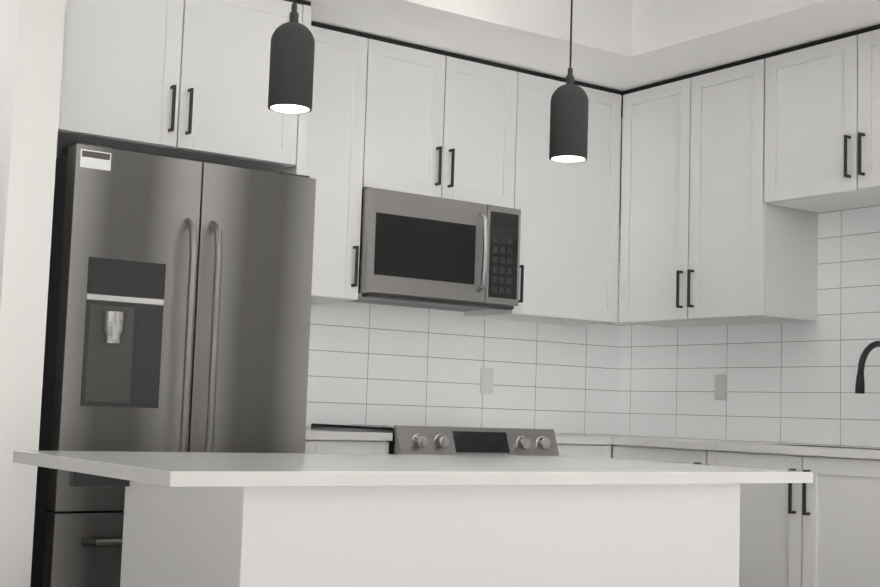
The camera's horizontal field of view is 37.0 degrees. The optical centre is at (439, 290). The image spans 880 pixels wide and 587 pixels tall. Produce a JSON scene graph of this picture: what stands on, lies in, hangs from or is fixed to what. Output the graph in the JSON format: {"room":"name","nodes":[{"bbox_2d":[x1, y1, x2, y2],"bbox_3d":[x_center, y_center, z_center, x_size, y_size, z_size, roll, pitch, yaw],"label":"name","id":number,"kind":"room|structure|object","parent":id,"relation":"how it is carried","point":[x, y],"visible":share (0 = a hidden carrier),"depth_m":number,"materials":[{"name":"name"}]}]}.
{"room":"kitchen","nodes":[
{"label":"kitchen","id":0,"kind":"room"},
{"bbox_2d":[0,0,65,586],"bbox_3d":[-1.483,0.100,4.288,0.140,2.510,0.790,6,-7,-35],"label":"wall","id":1,"kind":"structure","parent":0,"point":[31,39],"depth_m":3.99,"materials":[{"name":"white paint"}]},
{"bbox_2d":[305,0,879,91],"bbox_3d":[-0.114,-1.269,4.135,4.520,0.275,2.775,6,-7,-35],"label":"ceiling","id":2,"kind":"structure","parent":0,"point":[622,45],"depth_m":5.22,"materials":[{"name":"white paint"}]},
{"bbox_2d":[284,0,879,117],"bbox_3d":[0.462,-1.065,4.536,3.084,0.019,2.761,6,-7,-35],"label":"strip","id":3,"kind":"object","parent":2,"relation":"attached to","point":[583,84],"visible":0.21,"depth_m":5.47,"materials":[{"name":"black"}]},
{"bbox_2d":[610,118,622,457],"bbox_3d":[-1.129,0.076,5.394,4.920,2.785,0.600,6,-7,-35],"label":"wall","id":4,"kind":"structure","parent":0,"point":[619,219],"depth_m":6.50,"materials":[{"name":"white paint"}]},
{"bbox_2d":[56,0,301,171],"bbox_3d":[-1.050,-0.778,4.777,0.935,0.605,0.590,6,-7,-35],"label":"upper cabinet","id":5,"kind":"object","parent":4,"relation":"attached to","point":[185,79],"visible":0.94,"depth_m":4.56,"materials":[{"name":"white wood"}]},
{"bbox_2d":[305,26,367,303],"bbox_3d":[-0.548,-0.492,5.241,0.374,1.055,0.380,6,-7,-35],"label":"upper cabinet","id":6,"kind":"object","parent":4,"relation":"attached to","point":[334,142],"visible":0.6,"depth_m":5.16,"materials":[{"name":"white wood"}]},
{"bbox_2d":[362,39,516,207],"bbox_3d":[-0.075,-0.670,5.589,0.761,0.605,0.380,6,-7,-35],"label":"upper cabinet","id":7,"kind":"object","parent":4,"relation":"attached to","point":[440,126],"visible":0.69,"depth_m":5.44,"materials":[{"name":"white wood"}]},
{"bbox_2d":[354,187,520,310],"bbox_3d":[-0.069,-0.153,5.508,0.761,0.431,0.448,6,-7,-35],"label":"microwave","id":8,"kind":"object","parent":7,"relation":"attached to","point":[419,250],"visible":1,"depth_m":5.35,"materials":[{"name":"silver metal"}]},
{"bbox_2d":[306,226,621,434],"bbox_3d":[0.031,0.125,5.837,2.099,1.055,0.001,6,-7,-35],"label":"tile backsplash","id":9,"kind":"structure","parent":4,"relation":"attached to","point":[377,364],"depth_m":5.85,"materials":[{"name":"white tile"}]},
{"bbox_2d":[480,368,493,393],"bbox_3d":[0.212,0.410,5.941,0.072,0.116,0.006,6,-7,-35],"label":"outlet","id":10,"kind":"object","parent":9,"relation":"attached to","point":[486,380],"visible":1,"depth_m":5.94,"materials":[{"name":"white plastic"}]},
{"bbox_2d":[464,72,621,325],"bbox_3d":[0.480,-0.391,5.963,0.609,1.055,0.380,6,-7,-35],"label":"upper cabinet","id":11,"kind":"object","parent":4,"relation":"attached to","point":[569,250],"visible":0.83,"depth_m":5.83,"materials":[{"name":"white wood"}]},
{"bbox_3d":[1.358,1.260,1.683,9.520,0.100,9.780,6,-7,-35],"label":"floor","id":12,"kind":"structure","parent":0,"visible":0},
{"bbox_2d":[30,142,315,586],"bbox_3d":[-1.002,0.486,4.579,0.870,1.827,0.766,6,-7,-35],"label":"refrigerator","id":13,"kind":"object","parent":12,"relation":"on","point":[178,306],"visible":0.77,"depth_m":4.28,"materials":[{"name":"grey metal"}]},
{"bbox_2d":[273,5,311,174],"bbox_3d":[-0.691,0.200,4.982,0.035,2.490,0.558,6,-7,-35],"label":"surround panel","id":14,"kind":"object","parent":12,"relation":"on","point":[298,168],"visible":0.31,"depth_m":4.81,"materials":[{"name":"white paint"}]},
{"bbox_2d":[305,439,388,453],"bbox_3d":[-0.522,1.008,4.991,0.371,0.895,0.645,6,-7,-35],"label":"base cabinet","id":15,"kind":"object","parent":12,"relation":"on","point":[344,447],"visible":0.15,"depth_m":4.79,"materials":[{"name":"white wood"}]},
{"bbox_2d":[305,428,392,440],"bbox_3d":[-0.507,0.548,5.038,0.372,0.030,0.627,6,-7,-35],"label":"countertop","id":16,"kind":"structure","parent":15,"relation":"on","point":[311,433],"depth_m":4.80,"materials":[{"name":"white stone"}]},
{"bbox_2d":[69,471,739,586],"bbox_3d":[-0.049,0.886,3.257,1.605,0.845,0.625,6,-7,-35],"label":"kitchen island","id":17,"kind":"object","parent":12,"relation":"on","point":[630,535],"visible":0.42,"depth_m":2.98,"materials":[{"name":"white wood"}]},
{"bbox_2d":[13,450,812,486],"bbox_3d":[-0.026,0.468,3.478,1.900,0.030,0.970,6,-7,-35],"label":"island countertop","id":18,"kind":"structure","parent":17,"relation":"on","point":[193,469],"depth_m":3.12,"materials":[{"name":"white stone"}]},
{"bbox_2d":[311,423,558,455],"bbox_3d":[-0.023,1.022,5.279,0.761,0.953,0.732,6,-7,-35],"label":"range","id":19,"kind":"object","parent":12,"relation":"on","point":[427,440],"visible":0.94,"depth_m":5.06,"materials":[{"name":"silver metal"}]},
{"bbox_2d":[557,444,610,457],"bbox_3d":[0.392,1.099,5.652,0.341,0.895,0.613,6,-7,-35],"label":"base cabinet","id":20,"kind":"object","parent":12,"relation":"on","point":[594,450],"visible":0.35,"depth_m":5.46,"materials":[{"name":"white wood"}]},
{"bbox_2d":[555,434,560,443],"bbox_3d":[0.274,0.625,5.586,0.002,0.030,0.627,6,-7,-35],"label":"countertop","id":21,"kind":"structure","parent":20,"relation":"on","point":[558,436],"depth_m":5.35,"materials":[{"name":"white stone"}]},
{"bbox_2d":[612,445,710,464],"bbox_3d":[1.102,1.104,5.450,0.645,0.895,0.531,6,-7,-35],"label":"base cabinet","id":22,"kind":"object","parent":12,"relation":"on","point":[678,455],"visible":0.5,"depth_m":5.31,"materials":[{"name":"white wood"}]},
{"bbox_2d":[707,450,879,586],"bbox_3d":[1.526,1.062,4.853,0.645,0.895,0.924,6,-7,-35],"label":"base cabinet","id":23,"kind":"object","parent":12,"relation":"on","point":[822,529],"visible":0.71,"depth_m":4.67,"materials":[{"name":"white wood"}]},
{"bbox_2d":[561,434,879,459],"bbox_3d":[1.398,0.614,5.077,0.657,0.030,2.755,6,-7,-35],"label":"countertop","id":24,"kind":"structure","parent":23,"relation":"on","point":[643,441],"depth_m":5.12,"materials":[{"name":"white stone"}]},
{"bbox_2d":[766,444,879,449],"bbox_3d":[1.542,0.703,4.897,0.374,0.228,0.754,6,-7,-35],"label":"double-bowl sink","id":25,"kind":"object","parent":24,"relation":"in","point":[831,447],"visible":0.08,"depth_m":5.20,"materials":[{"name":"silver metal"}]},
{"bbox_2d":[855,341,879,393],"bbox_3d":[1.683,0.393,4.962,0.281,0.407,0.108,6,-7,-35],"label":"faucet","id":26,"kind":"object","parent":24,"relation":"on","point":[860,380],"visible":1,"depth_m":4.92,"materials":[{"name":"black metal"}]},
{"bbox_3d":[1.800,0.165,5.329,0.200,2.785,3.275,6,-7,-35],"label":"wall","id":27,"kind":"structure","parent":0,"visible":0},
{"bbox_2d":[618,59,817,327],"bbox_3d":[1.194,-0.387,5.759,0.380,1.055,0.836,6,-7,-35],"label":"upper cabinet","id":28,"kind":"object","parent":27,"relation":"attached to","point":[709,236],"visible":0.98,"depth_m":5.58,"materials":[{"name":"white wood"}]},
{"bbox_2d":[620,205,879,446],"bbox_3d":[1.685,0.130,5.312,0.001,1.055,2.764,6,-7,-35],"label":"tile backsplash","id":29,"kind":"structure","parent":27,"relation":"attached to","point":[792,382],"depth_m":5.59,"materials":[{"name":"white tile"}]},
{"bbox_2d":[714,374,726,399],"bbox_3d":[1.254,0.433,5.878,0.006,0.116,0.072,6,-7,-35],"label":"outlet","id":30,"kind":"object","parent":29,"relation":"attached to","point":[720,386],"visible":1,"depth_m":5.88,"materials":[{"name":"white plastic"}]},
{"bbox_2d":[764,29,879,212],"bbox_3d":[1.714,-0.664,5.056,0.380,0.600,0.928,6,-7,-35],"label":"upper cabinet","id":31,"kind":"object","parent":27,"relation":"attached to","point":[822,130],"visible":1,"depth_m":5.12,"materials":[{"name":"white wood"}]},
{"bbox_3d":[1.451,-1.611,1.951,9.520,0.100,9.780,6,-7,-35],"label":"ceiling","id":32,"kind":"structure","parent":0,"visible":0},
{"bbox_2d":[268,0,314,113],"bbox_3d":[-0.340,-0.965,3.179,0.140,1.072,0.140,6,-7,-35],"label":"pendant lamp","id":33,"kind":"object","parent":32,"relation":"hanging from","point":[291,69],"visible":1,"depth_m":3.10,"materials":[{"name":"black metal"}]},
{"bbox_2d":[549,0,588,162],"bbox_3d":[0.370,-0.895,3.676,0.140,1.072,0.140,6,-7,-35],"label":"pendant lamp","id":34,"kind":"object","parent":32,"relation":"hanging from","point":[569,103],"visible":1,"depth_m":3.60,"materials":[{"name":"black metal"}]}
]}

